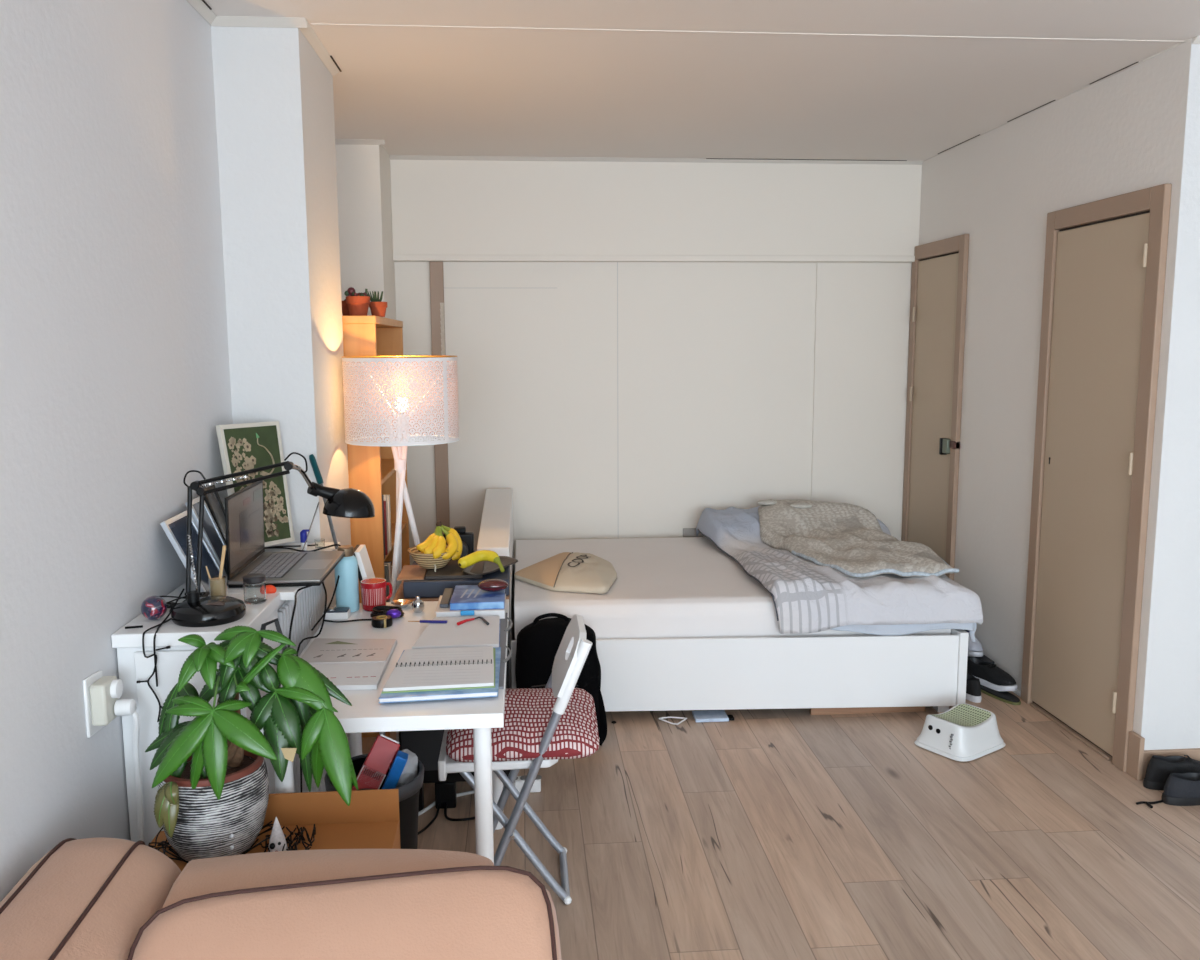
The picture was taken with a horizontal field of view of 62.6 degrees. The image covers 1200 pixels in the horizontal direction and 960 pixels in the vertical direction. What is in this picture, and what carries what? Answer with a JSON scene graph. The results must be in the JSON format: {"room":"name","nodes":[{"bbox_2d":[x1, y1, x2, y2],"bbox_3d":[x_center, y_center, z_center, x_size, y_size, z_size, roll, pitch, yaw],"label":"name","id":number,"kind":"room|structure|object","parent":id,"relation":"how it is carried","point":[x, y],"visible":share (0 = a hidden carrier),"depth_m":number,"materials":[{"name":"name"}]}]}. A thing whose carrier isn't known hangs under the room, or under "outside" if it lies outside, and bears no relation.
{"room":"studio apartment","nodes":[
{"label":"studio apartment","id":0,"kind":"room"},
{"bbox_2d":[0,0,232,901],"bbox_3d":[-1.020,0.258,0.273,0.150,2.545,10.630,-1,8,-4],"label":"wall","id":1,"kind":"structure","parent":0,"point":[115,386],"depth_m":2.12,"materials":[{"name":"white paint"}]},
{"bbox_2d":[83,670,122,737],"bbox_3d":[-1.058,0.477,2.114,0.054,0.132,0.085,-1,8,-4],"label":"wall socket","id":2,"kind":"object","parent":1,"relation":"attached to","point":[101,693],"visible":0.96,"depth_m":2.09,"materials":[{"name":"white paint"}]},
{"bbox_2d":[114,699,143,840],"bbox_3d":[-1.024,0.861,2.209,0.046,0.786,0.080,-1,8,-4],"label":"plug","id":3,"kind":"object","parent":2,"relation":"hanging from","point":[123,707],"visible":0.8,"depth_m":2.17,"materials":[{"name":"white paint"}]},
{"bbox_2d":[187,0,215,24],"bbox_3d":[-0.843,-0.834,-1.072,0.028,0.019,8.240,-1,8,-4],"label":"trim","id":4,"kind":"structure","parent":1,"relation":"attached to","point":[199,6],"depth_m":2.88,"materials":[{"name":"white paint"}]},
{"bbox_2d":[167,542,340,600],"bbox_3d":[-0.985,0.261,2.895,0.323,0.022,0.668,-1,8,-4],"label":"wall shelf","id":5,"kind":"object","parent":1,"relation":"attached to","point":[286,593],"visible":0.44,"depth_m":2.63,"materials":[{"name":"white wood"}]},
{"bbox_2d":[160,510,227,591],"bbox_3d":[-1.048,0.194,2.565,0.108,0.209,0.180,-1,8,-4],"label":"picture frame","id":6,"kind":"object","parent":5,"relation":"on","point":[175,528],"visible":0.47,"depth_m":2.54,"materials":[{"name":"silver metal"}]},
{"bbox_2d":[168,516,219,590],"bbox_3d":[-1.049,0.195,2.565,0.095,0.187,0.156,-1,8,-4],"label":"picture","id":7,"kind":"object","parent":6,"relation":"attached to","point":[177,525],"depth_m":2.55},
{"bbox_2d":[185,497,239,580],"bbox_3d":[-1.063,0.163,2.716,0.103,0.229,0.110,-1,8,-4],"label":"picture frame","id":8,"kind":"object","parent":5,"relation":"on","point":[212,535],"visible":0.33,"depth_m":2.71,"materials":[{"name":"silver metal"}]},
{"bbox_2d":[193,502,226,573],"bbox_3d":[-1.064,0.164,2.716,0.091,0.206,0.086,-1,8,-4],"label":"picture","id":9,"kind":"object","parent":8,"relation":"attached to","point":[212,535],"depth_m":2.71},
{"bbox_2d":[204,485,225,542],"bbox_3d":[-1.079,0.140,2.831,0.092,0.243,0.105,-1,8,-4],"label":"picture frame","id":10,"kind":"object","parent":5,"relation":"on","point":[213,502],"visible":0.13,"depth_m":2.81,"materials":[{"name":"black plastic"}]},
{"bbox_2d":[216,421,294,546],"bbox_3d":[-1.048,0.016,3.038,0.087,0.386,0.263,3,9,24],"label":"framed picture","id":11,"kind":"object","parent":5,"relation":"on","point":[244,446],"visible":0.82,"depth_m":3.05,"materials":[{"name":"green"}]},
{"bbox_2d":[224,480,344,587],"bbox_3d":[-0.882,0.140,2.796,0.243,0.242,0.377,-1,8,-4],"label":"laptop","id":12,"kind":"object","parent":5,"relation":"on","point":[244,511],"visible":0.94,"depth_m":2.76,"materials":[{"name":"black plastic"}]},
{"bbox_2d":[240,509,248,546],"bbox_3d":[-0.992,0.134,2.753,0.002,0.093,0.081,-1,8,-4],"label":"laptop screen","id":13,"kind":"object","parent":12,"relation":"attached to","point":[244,513],"depth_m":2.76,"materials":[{"name":"grey glass"}]},
{"bbox_2d":[266,582,326,791],"bbox_3d":[-0.819,0.656,2.617,0.122,0.771,0.278,0,8,5],"label":"cable","id":14,"kind":"object","parent":12,"relation":"hanging from","point":[269,588],"visible":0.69,"depth_m":2.65,"materials":[{"name":"black plastic"}]},
{"bbox_2d":[265,544,340,630],"bbox_3d":[-0.875,0.306,3.035,0.217,0.195,0.408,-7,10,-40],"label":"cable bundle","id":15,"kind":"object","parent":5,"relation":"on","point":[283,546],"visible":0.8,"depth_m":3.07,"materials":[{"name":"black plastic"}]},
{"bbox_2d":[309,454,337,548],"bbox_3d":[-0.876,0.068,3.154,0.151,0.294,0.023,7,11,42],"label":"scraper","id":16,"kind":"object","parent":5,"relation":"on","point":[319,479],"visible":0.88,"depth_m":3.16,"materials":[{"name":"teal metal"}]},
{"bbox_2d":[277,580,326,792],"bbox_3d":[-1.005,0.672,2.947,0.278,0.760,0.600,-1,8,-4],"label":"radiator","id":17,"kind":"object","parent":1,"relation":"attached to","point":[310,604],"visible":0.15,"depth_m":2.87,"materials":[{"name":"white metal"}]},
{"bbox_2d":[211,26,395,742],"bbox_3d":[-1.135,-0.290,4.284,0.260,2.545,2.240,-1,8,-4],"label":"wall","id":18,"kind":"structure","parent":0,"point":[274,99],"depth_m":3.14,"materials":[{"name":"white paint"}]},
{"bbox_2d":[211,16,307,27],"bbox_3d":[-1.036,-1.388,2.991,0.290,0.021,0.033,-1,8,-4],"label":"trim","id":19,"kind":"structure","parent":18,"relation":"attached to","point":[224,21],"depth_m":2.99,"materials":[{"name":"white paint"}]},
{"bbox_2d":[299,23,339,75],"bbox_3d":[-0.931,-1.431,3.294,0.028,0.019,0.560,-1,8,-4],"label":"trim","id":20,"kind":"structure","parent":18,"relation":"attached to","point":[309,34],"depth_m":3.27,"materials":[{"name":"white paint"}]},
{"bbox_2d":[335,139,384,144],"bbox_3d":[-1.181,-1.630,4.762,0.283,0.019,0.028,-1,8,-4],"label":"trim","id":21,"kind":"structure","parent":18,"relation":"attached to","point":[337,141],"depth_m":4.76,"materials":[{"name":"white paint"}]},
{"bbox_2d":[394,262,816,564],"bbox_3d":[0.199,-0.473,5.575,3.125,2.545,0.150,-1,8,-4],"label":"wall","id":22,"kind":"structure","parent":0,"point":[716,359],"depth_m":5.49,"materials":[{"name":"white paint"}]},
{"bbox_2d":[429,261,449,533],"bbox_3d":[-0.875,-0.178,5.439,0.072,2.008,0.030,-1,8,-4],"label":"trim","id":23,"kind":"structure","parent":22,"relation":"attached to","point":[436,267],"depth_m":5.38,"materials":[{"name":"brown paint"}]},
{"bbox_2d":[390,160,921,262],"bbox_3d":[0.329,-1.456,5.348,2.872,0.537,0.055,-1,8,-4],"label":"wall header","id":24,"kind":"structure","parent":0,"point":[439,207],"depth_m":5.32,"materials":[{"name":"white paint"}]},
{"bbox_2d":[393,255,914,261],"bbox_3d":[0.333,-1.201,5.350,2.872,0.032,0.010,-1,8,-4],"label":"trim","id":25,"kind":"structure","parent":24,"relation":"attached to","point":[748,258],"depth_m":5.34,"materials":[{"name":"white wood"}]},
{"bbox_2d":[389,155,922,164],"bbox_3d":[0.331,-1.708,5.273,2.872,0.017,0.025,-1,8,-4],"label":"trim","id":26,"kind":"structure","parent":24,"relation":"attached to","point":[392,157],"depth_m":5.26,"materials":[{"name":"white paint"}]},
{"bbox_2d":[204,0,1199,160],"bbox_3d":[0.886,-1.072,0.168,3.975,0.100,10.780,-1,8,-4],"label":"ceiling","id":27,"kind":"structure","parent":0,"point":[421,91],"depth_m":3.54,"materials":[{"name":"white paint"}]},
{"bbox_2d":[311,23,1183,41],"bbox_3d":[0.521,-1.427,3.152,2.830,0.002,0.006,-1,8,-4],"label":"trim","id":28,"kind":"structure","parent":27,"relation":"attached to","point":[311,23],"depth_m":3.15,"materials":[{"name":"white paint"}]},
{"bbox_2d":[362,639,1199,959],"bbox_3d":[0.898,1.549,0.526,3.975,0.100,10.780,-1,8,-4],"label":"floor","id":29,"kind":"structure","parent":0,"point":[759,834],"depth_m":3.12,"materials":[{"name":"brown wood"}]},
{"bbox_2d":[111,593,280,845],"bbox_3d":[-0.960,0.777,2.449,0.288,0.925,0.350,-1,8,-4],"label":"base cabinet","id":30,"kind":"object","parent":29,"relation":"on","point":[133,667],"visible":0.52,"depth_m":2.24,"materials":[{"name":"white wood"}]},
{"bbox_2d":[141,595,166,619],"bbox_3d":[-1.046,0.300,2.316,0.058,0.058,0.058,-1,8,-4],"label":"bauble","id":31,"kind":"object","parent":30,"relation":"on","point":[154,607],"visible":1,"depth_m":2.30,"materials":[{"name":"glass"}]},
{"bbox_2d":[125,591,208,721],"bbox_3d":[-1.030,0.411,2.362,0.118,0.230,0.322,-1,8,-4],"label":"cable","id":32,"kind":"object","parent":30,"relation":"on","point":[170,604],"visible":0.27,"depth_m":2.22,"materials":[{"name":"black plastic"}]},
{"bbox_2d":[205,545,227,595],"bbox_3d":[-0.948,0.236,2.441,0.046,0.151,0.042,-6,10,-37],"label":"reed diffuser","id":33,"kind":"object","parent":30,"relation":"on","point":[217,584],"visible":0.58,"depth_m":2.43,"materials":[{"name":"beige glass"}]},
{"bbox_2d":[242,573,266,603],"bbox_3d":[-0.865,0.273,2.474,0.055,0.068,0.055,-1,8,-4],"label":"glass jar","id":34,"kind":"object","parent":30,"relation":"on","point":[254,585],"visible":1,"depth_m":2.45,"materials":[{"name":"clear glass"}]},
{"bbox_2d":[153,452,374,686],"bbox_3d":[-0.817,0.182,2.433,0.166,0.498,0.619,7,11,42],"label":"desk lamp","id":35,"kind":"object","parent":30,"relation":"on","point":[348,502],"visible":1,"depth_m":2.32,"materials":[{"name":"black metal"}]},
{"bbox_2d":[307,482,339,498],"bbox_3d":[-0.725,0.033,2.592,0.083,0.059,0.038,-3,8,-19],"label":"bulb socket","id":36,"kind":"object","parent":35,"relation":"attached to","point":[318,490],"depth_m":2.58,"materials":[{"name":"black plastic"}]},
{"bbox_2d":[0,837,493,959],"bbox_3d":[-0.527,1.051,1.359,0.952,0.674,1.155,-1,8,-4],"label":"sofa","id":37,"kind":"object","parent":29,"relation":"on","point":[87,898],"visible":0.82,"depth_m":1.72,"materials":[{"name":"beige fabric"}]},
{"bbox_2d":[127,866,561,959],"bbox_3d":[-0.399,0.862,1.534,0.711,0.364,0.443,-1,8,-4],"label":"sofa cushion","id":38,"kind":"object","parent":37,"relation":"on","point":[469,912],"visible":1,"depth_m":1.60,"materials":[{"name":"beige fabric"}]},
{"bbox_2d":[148,789,400,871],"bbox_3d":[-0.693,0.991,2.106,0.515,0.592,0.192,-1,8,-4],"label":"cardboard box","id":39,"kind":"object","parent":29,"relation":"on","point":[371,820],"visible":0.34,"depth_m":2.16,"materials":[{"name":"brown cardboard"}]},
{"bbox_2d":[148,821,315,862],"bbox_3d":[-0.761,0.732,2.043,0.338,0.083,0.180,-1,8,-4],"label":"string lights","id":40,"kind":"object","parent":39,"relation":"on","point":[290,841],"visible":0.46,"depth_m":2.04,"materials":[{"name":"black plastic"}]},
{"bbox_2d":[145,626,357,860],"bbox_3d":[-0.709,0.532,2.020,0.425,0.480,0.256,-1,8,-7],"label":"potted plant","id":41,"kind":"object","parent":39,"relation":"on","point":[211,779],"visible":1,"depth_m":1.96,"materials":[{"name":"green plant"}]},
{"bbox_2d":[268,817,287,851],"bbox_3d":[-0.661,0.731,2.020,0.042,0.088,0.044,-1,8,-4],"label":"figurine","id":42,"kind":"object","parent":39,"relation":"on","point":[277,841],"visible":0.69,"depth_m":2.01,"materials":[{"name":"white ceramic"}]},
{"bbox_2d":[324,753,423,848],"bbox_3d":[-0.569,0.982,2.533,0.247,0.493,0.247,-1,8,-4],"label":"waste bin","id":43,"kind":"object","parent":29,"relation":"on","point":[409,792],"visible":0.21,"depth_m":2.47,"materials":[{"name":"black plastic"}]},
{"bbox_2d":[352,734,399,789],"bbox_3d":[-0.582,0.754,2.511,0.071,0.204,0.173,7,11,44],"label":"carton","id":44,"kind":"object","parent":43,"relation":"in","point":[376,765],"visible":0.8,"depth_m":2.50,"materials":[{"name":"red"}]},
{"bbox_2d":[382,750,408,788],"bbox_3d":[-0.525,0.755,2.506,0.078,0.129,0.040,-1,8,-4],"label":"pack","id":45,"kind":"object","parent":43,"relation":"in","point":[400,760],"visible":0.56,"depth_m":2.48,"materials":[{"name":"plastic"}]},
{"bbox_2d":[389,749,417,786],"bbox_3d":[-0.504,0.750,2.546,0.074,0.113,0.085,-6,10,-37],"label":"crumpled paper","id":46,"kind":"object","parent":43,"relation":"in","point":[410,771],"visible":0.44,"depth_m":2.51,"materials":[{"name":"grey paper"}]},
{"bbox_2d":[342,316,409,736],"bbox_3d":[-1.060,0.148,4.289,0.353,1.675,0.880,-1,8,-4],"label":"bookcase","id":47,"kind":"object","parent":29,"relation":"on","point":[371,471],"visible":0.2,"depth_m":3.86,"materials":[{"name":"brown wood"}]},
{"bbox_2d":[344,287,369,315],"bbox_3d":[-0.937,-0.690,3.820,0.094,0.110,0.092,-1,8,-4],"label":"potted succulent","id":48,"kind":"object","parent":47,"relation":"on","point":[357,303],"visible":0.98,"depth_m":3.79,"materials":[{"name":"ceramic"}]},
{"bbox_2d":[346,296,369,315],"bbox_3d":[-0.936,-0.672,3.823,0.092,0.074,0.092,-1,8,-4],"label":"pot","id":49,"kind":"object","parent":48,"relation":"attached to","point":[357,305],"depth_m":3.79,"materials":[{"name":"ceramic"}]},
{"bbox_2d":[367,291,386,316],"bbox_3d":[-0.885,-0.700,3.929,0.076,0.100,0.072,-1,8,-4],"label":"potted succulent","id":50,"kind":"object","parent":47,"relation":"on","point":[378,308],"visible":0.99,"depth_m":3.91,"materials":[{"name":"ceramic"}]},
{"bbox_2d":[369,302,386,316],"bbox_3d":[-0.883,-0.679,3.932,0.072,0.058,0.072,-1,8,-4],"label":"pot","id":51,"kind":"object","parent":50,"relation":"attached to","point":[377,308],"depth_m":3.91,"materials":[{"name":"ceramic"}]},
{"bbox_2d":[260,599,508,862],"bbox_3d":[-0.524,0.827,2.718,0.546,0.750,1.000,-1,8,-4],"label":"desk","id":52,"kind":"object","parent":29,"relation":"on","point":[366,714],"visible":0.43,"depth_m":2.25,"materials":[{"name":"white wood"}]},
{"bbox_2d":[281,638,396,689],"bbox_3d":[-0.660,0.466,2.534,0.233,0.016,0.395,-1,8,-4],"label":"open book","id":53,"kind":"object","parent":52,"relation":"on","point":[349,664],"visible":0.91,"depth_m":2.53,"materials":[{"name":"white paper"}]},
{"bbox_2d":[334,545,358,611],"bbox_3d":[-0.782,0.303,3.047,0.070,0.200,0.070,-1,8,-4],"label":"water bottle","id":54,"kind":"object","parent":52,"relation":"on","point":[347,590],"visible":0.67,"depth_m":3.02,"materials":[{"name":"blue metal"}]},
{"bbox_2d":[323,607,370,622],"bbox_3d":[-0.751,0.401,2.955,0.152,0.032,0.083,-1,8,-4],"label":"box","id":55,"kind":"object","parent":52,"relation":"on","point":[334,613],"visible":0.89,"depth_m":2.94,"materials":[{"name":"white paint"}]},
{"bbox_2d":[354,545,374,581],"bbox_3d":[-0.753,0.301,3.173,0.071,0.165,0.130,-1,8,-4],"label":"book","id":56,"kind":"object","parent":52,"relation":"on","point":[365,570],"visible":0.44,"depth_m":3.13,"materials":[{"name":"white paper"}]},
{"bbox_2d":[360,578,392,611],"bbox_3d":[-0.696,0.356,3.071,0.091,0.089,0.088,-1,8,-4],"label":"mug","id":57,"kind":"object","parent":52,"relation":"on","point":[373,590],"visible":0.94,"depth_m":3.04,"materials":[{"name":"red ceramic"}]},
{"bbox_2d":[370,605,403,618],"bbox_3d":[-0.638,0.398,2.974,0.102,0.034,0.070,2,8,19],"label":"earphones","id":58,"kind":"object","parent":52,"relation":"on","point":[393,611],"visible":0.9,"depth_m":2.95,"materials":[{"name":"black plastic"}]},
{"bbox_2d":[412,616,499,648],"bbox_3d":[-0.394,0.428,2.761,0.232,0.014,0.292,-1,8,-4],"label":"pad","id":59,"kind":"object","parent":52,"relation":"on","point":[474,633],"visible":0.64,"depth_m":2.72,"materials":[{"name":"white paper"}]},
{"bbox_2d":[435,594,505,618],"bbox_3d":[-0.392,0.387,3.014,0.206,0.026,0.196,-1,8,-4],"label":"book","id":60,"kind":"object","parent":52,"relation":"on","point":[440,612],"visible":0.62,"depth_m":2.93,"materials":[{"name":"paper"}]},
{"bbox_2d":[450,585,504,609],"bbox_3d":[-0.373,0.359,3.036,0.161,0.022,0.217,-1,8,-4],"label":"book","id":61,"kind":"object","parent":60,"relation":"on","point":[464,597],"visible":0.93,"depth_m":2.97,"materials":[{"name":"blue paper"}]},
{"bbox_2d":[477,579,508,591],"bbox_3d":[-0.331,0.326,3.055,0.097,0.038,0.059,-1,8,-4],"label":"glasses case","id":62,"kind":"object","parent":61,"relation":"on","point":[491,585],"visible":1,"depth_m":3.04,"materials":[{"name":"red plastic"}]},
{"bbox_2d":[499,613,512,688],"bbox_3d":[-0.337,0.449,2.667,0.198,0.011,0.660,-1,8,-4],"label":"folder","id":63,"kind":"object","parent":52,"relation":"on","point":[503,622],"visible":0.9,"depth_m":2.64,"materials":[{"name":"grey plastic"}]},
{"bbox_2d":[378,647,500,702],"bbox_3d":[-0.382,0.475,2.429,0.269,0.011,0.360,-1,8,-4],"label":"open textbook","id":64,"kind":"object","parent":63,"relation":"on","point":[479,692],"visible":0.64,"depth_m":2.27,"materials":[{"name":"white paper"}]},
{"bbox_2d":[382,646,494,693],"bbox_3d":[-0.385,0.459,2.434,0.259,0.017,0.315,-1,8,-4],"label":"spiral notebook","id":65,"kind":"object","parent":64,"relation":"on","point":[433,669],"visible":1,"depth_m":2.40,"materials":[{"name":"white paper"}]},
{"bbox_2d":[342,355,458,749],"bbox_3d":[-0.704,0.318,3.578,0.410,1.521,0.513,-1,8,-4],"label":"floor lamp","id":66,"kind":"object","parent":29,"relation":"on","point":[399,413],"visible":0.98,"depth_m":3.40,"materials":[{"name":"white fabric"}]},
{"bbox_2d":[418,782,474,834],"bbox_3d":[-0.505,1.083,3.261,0.200,0.095,0.459,3,8,23],"label":"adapter","id":67,"kind":"object","parent":29,"relation":"on","point":[445,792],"visible":0.62,"depth_m":3.35,"materials":[{"name":"black plastic"}]},
{"bbox_2d":[392,571,511,811],"bbox_3d":[-0.499,0.728,3.463,0.378,0.744,0.407,-1,8,-4],"label":"nightstand","id":68,"kind":"object","parent":29,"relation":"on","point":[426,744],"visible":0.21,"depth_m":3.27,"materials":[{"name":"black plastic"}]},
{"bbox_2d":[403,561,509,597],"bbox_3d":[-0.482,0.334,3.386,0.343,0.055,0.325,-1,8,-4],"label":"storage box","id":69,"kind":"object","parent":68,"relation":"on","point":[426,588],"visible":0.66,"depth_m":3.22,"materials":[{"name":"black plastic"}]},
{"bbox_2d":[396,565,427,580],"bbox_3d":[-0.629,0.312,3.328,0.088,0.005,0.210,-1,8,-4],"label":"board","id":70,"kind":"object","parent":69,"relation":"on","point":[408,572],"visible":0.8,"depth_m":3.30,"materials":[{"name":"brown wood"}]},
{"bbox_2d":[425,559,483,578],"bbox_3d":[-0.490,0.302,3.373,0.185,0.011,0.260,-1,8,-4],"label":"folder","id":71,"kind":"object","parent":69,"relation":"on","point":[452,570],"visible":0.53,"depth_m":3.29,"materials":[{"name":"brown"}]},
{"bbox_2d":[408,545,452,571],"bbox_3d":[-0.569,0.271,3.363,0.166,0.075,0.166,-1,8,-4],"label":"fruit basket","id":72,"kind":"object","parent":71,"relation":"on","point":[426,561],"visible":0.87,"depth_m":3.31,"materials":[{"name":"wicker"}]},
{"bbox_2d":[441,526,457,559],"bbox_3d":[-0.513,0.212,3.335,0.065,0.106,0.083,-1,8,-4],"label":"banana","id":73,"kind":"object","parent":72,"relation":"in","point":[451,540],"visible":0.98,"depth_m":3.33,"materials":[{"name":"yellow food"}]},
{"bbox_2d":[462,556,517,575],"bbox_3d":[-0.396,0.297,3.366,0.158,0.020,0.288,3,9,24],"label":"tray","id":74,"kind":"object","parent":69,"relation":"on","point":[489,567],"visible":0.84,"depth_m":3.40,"materials":[{"name":"grey stone"}]},
{"bbox_2d":[458,550,504,571],"bbox_3d":[-0.394,0.270,3.291,0.155,0.063,0.089,-1,8,-4],"label":"banana","id":75,"kind":"object","parent":74,"relation":"on","point":[482,555],"visible":1,"depth_m":3.28,"materials":[{"name":"yellow food"}]},
{"bbox_2d":[443,526,473,558],"bbox_3d":[-0.521,0.256,3.553,0.133,0.170,0.084,-1,8,-4],"label":"camera","id":76,"kind":"object","parent":68,"relation":"on","point":[467,538],"visible":0.27,"depth_m":3.55,"materials":[{"name":"black plastic"}]},
{"bbox_2d":[418,775,541,815],"bbox_3d":[-0.496,1.089,3.389,0.623,0.048,0.106,-4,9,-26],"label":"power strip","id":77,"kind":"object","parent":29,"relation":"on","point":[519,781],"visible":0.33,"depth_m":3.47,"materials":[{"name":"white paint"}]},
{"bbox_2d":[438,614,592,904],"bbox_3d":[-0.241,0.790,2.854,0.422,0.783,0.358,-1,8,-4],"label":"folding chair","id":78,"kind":"object","parent":29,"relation":"on","point":[573,650],"visible":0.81,"depth_m":2.71,"materials":[{"name":"silver metal"}]},
{"bbox_2d":[446,688,599,761],"bbox_3d":[-0.220,0.689,2.828,0.426,0.118,0.318,-1,8,-4],"label":"seat cushion","id":79,"kind":"object","parent":78,"relation":"on","point":[528,712],"visible":0.79,"depth_m":2.72,"materials":[{"name":"red fabric"}]},
{"bbox_2d":[515,613,606,745],"bbox_3d":[-0.154,0.781,3.891,0.359,0.512,0.231,-1,8,-4],"label":"backpack","id":80,"kind":"object","parent":29,"relation":"on","point":[538,642],"visible":0.42,"depth_m":3.86,"materials":[{"name":"black fabric"}]},
{"bbox_2d":[692,710,733,722],"bbox_3d":[0.477,0.995,4.162,0.165,0.015,0.100,-1,8,-4],"label":"packet","id":81,"kind":"object","parent":29,"relation":"on","point":[705,715],"visible":0.98,"depth_m":4.14,"materials":[{"name":"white plastic"}]},
{"bbox_2d":[477,488,968,711],"bbox_3d":[0.458,0.527,4.770,2.045,0.780,1.620,-1,8,-4],"label":"frame","id":82,"kind":"object","parent":29,"relation":"on","point":[725,673],"visible":0.29,"depth_m":4.12,"materials":[{"name":"white wood"}]},
{"bbox_2d":[514,537,950,639],"bbox_3d":[0.513,0.497,4.829,1.914,0.192,1.453,-1,8,-4],"label":"mattress","id":83,"kind":"object","parent":82,"relation":"on","point":[683,587],"visible":0.54,"depth_m":4.19,"materials":[{"name":"white fabric"}]},
{"bbox_2d":[514,552,616,593],"bbox_3d":[-0.144,0.396,4.565,0.464,0.082,0.669,1,8,10],"label":"tote bag","id":84,"kind":"object","parent":83,"relation":"on","point":[577,572],"visible":1,"depth_m":4.38,"materials":[{"name":"beige fabric"}]},
{"bbox_2d":[567,555,588,566],"bbox_3d":[-0.094,0.367,4.522,0.057,0.015,0.221,2,8,17],"label":"print","id":85,"kind":"object","parent":84,"relation":"on","point":[573,560],"depth_m":4.51,"materials":[{"name":"brown"}]},
{"bbox_2d":[696,506,982,641],"bbox_3d":[1.067,0.401,4.829,0.990,0.381,1.571,-1,8,-4],"label":"duvet","id":86,"kind":"object","parent":83,"relation":"on","point":[808,597],"visible":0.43,"depth_m":4.12,"materials":[{"name":"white fabric"}]},
{"bbox_2d":[757,499,958,577],"bbox_3d":[1.178,0.259,4.855,0.686,0.181,1.313,-1,8,-4],"label":"blanket","id":87,"kind":"object","parent":86,"relation":"on","point":[849,539],"visible":1,"depth_m":4.74,"materials":[{"name":"beige fabric"}]},
{"bbox_2d":[810,706,924,714],"bbox_3d":[1.142,0.975,4.213,0.500,0.036,0.020,-1,8,-4],"label":"wooden board","id":88,"kind":"object","parent":29,"relation":"on","point":[813,711],"visible":0.63,"depth_m":4.20,"materials":[{"name":"wood"}]},
{"bbox_2d":[914,703,1005,761],"bbox_3d":[1.412,0.973,3.868,0.308,0.123,0.248,-6,10,-35],"label":"step stool","id":89,"kind":"object","parent":29,"relation":"on","point":[964,732],"visible":1,"depth_m":3.80,"materials":[{"name":"white plastic"}]},
{"bbox_2d":[966,672,981,702],"bbox_3d":[1.631,0.910,4.440,0.088,0.099,0.254,-1,8,-4],"label":"sneaker","id":90,"kind":"object","parent":29,"relation":"on","point":[973,686],"visible":0.48,"depth_m":4.33,"materials":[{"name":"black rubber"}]},
{"bbox_2d":[981,685,1020,704],"bbox_3d":[1.777,0.954,4.412,0.089,0.018,0.260,-3,8,-16],"label":"flip flop","id":91,"kind":"object","parent":29,"relation":"on","point":[1004,696],"visible":0.62,"depth_m":4.36,"materials":[{"name":"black rubber"}]},
{"bbox_2d":[967,657,1016,690],"bbox_3d":[1.774,0.880,4.489,0.087,0.099,0.275,-4,9,-26],"label":"sneaker","id":92,"kind":"object","parent":91,"relation":"on","point":[991,676],"visible":0.95,"depth_m":4.45,"materials":[{"name":"black fabric"}]},
{"bbox_2d":[1143,755,1199,790],"bbox_3d":[2.067,1.030,3.492,0.285,0.114,0.080,-1,8,-4],"label":"shoe","id":93,"kind":"object","parent":29,"relation":"on","point":[1159,768],"visible":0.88,"depth_m":3.47,"materials":[{"name":"black rubber"}]},
{"bbox_2d":[1161,772,1199,805],"bbox_3d":[2.065,1.051,3.395,0.285,0.099,0.090,-1,8,-4],"label":"shoe","id":94,"kind":"object","parent":29,"relation":"on","point":[1183,789],"visible":1,"depth_m":3.35,"materials":[{"name":"black fabric"}]},
{"bbox_2d":[811,262,911,540],"bbox_3d":[1.486,-0.215,5.631,0.560,2.008,0.012,-1,8,-4],"label":"wall panel","id":95,"kind":"object","parent":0,"point":[862,309],"visible":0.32,"depth_m":5.58,"materials":[{"name":"white paint"}]},
{"bbox_2d":[919,38,1191,735],"bbox_3d":[1.905,-0.346,4.590,0.120,2.545,2.399,-1,8,-4],"label":"wall","id":96,"kind":"structure","parent":0,"point":[1124,132],"depth_m":4.39,"materials":[{"name":"white paint"}]},
{"bbox_2d":[901,234,968,579],"bbox_3d":[1.767,-0.215,5.305,0.050,2.092,0.660,-1,8,-4],"label":"door","id":97,"kind":"structure","parent":96,"relation":"in","point":[939,271],"depth_m":5.23,"materials":[{"name":"beige paint"}]},
{"bbox_2d":[923,38,1190,161],"bbox_3d":[1.843,-1.593,4.340,0.005,0.005,2.248,-1,8,-4],"label":"trim","id":98,"kind":"structure","parent":96,"relation":"attached to","point":[1187,40],"depth_m":3.89,"materials":[{"name":"white paint"}]},
{"bbox_2d":[1020,183,1171,771],"bbox_3d":[1.889,-0.016,3.849,0.037,2.092,0.760,-1,8,-4],"label":"door","id":99,"kind":"structure","parent":96,"relation":"in","point":[1105,263],"depth_m":3.79,"materials":[{"name":"beige paint"}]},
{"bbox_2d":[1126,731,1144,780],"bbox_3d":[1.936,0.997,3.570,0.018,0.160,0.070,-1,8,-4],"label":"baseboard","id":100,"kind":"structure","parent":96,"relation":"attached to","point":[1135,755],"depth_m":3.56,"materials":[{"name":"beige paint"}]},
{"bbox_2d":[1141,41,1199,749],"bbox_3d":[2.289,-0.189,3.427,0.700,2.545,0.002,-1,8,-4],"label":"wall","id":101,"kind":"structure","parent":0,"point":[1171,703],"depth_m":3.45,"materials":[{"name":"white paint"}]},
{"bbox_2d":[1142,748,1199,778],"bbox_3d":[2.220,1.022,3.579,0.550,0.105,0.015,-1,8,-4],"label":"baseboard","id":102,"kind":"structure","parent":101,"relation":"attached to","point":[1194,753],"depth_m":3.55,"materials":[{"name":"beige paint"}]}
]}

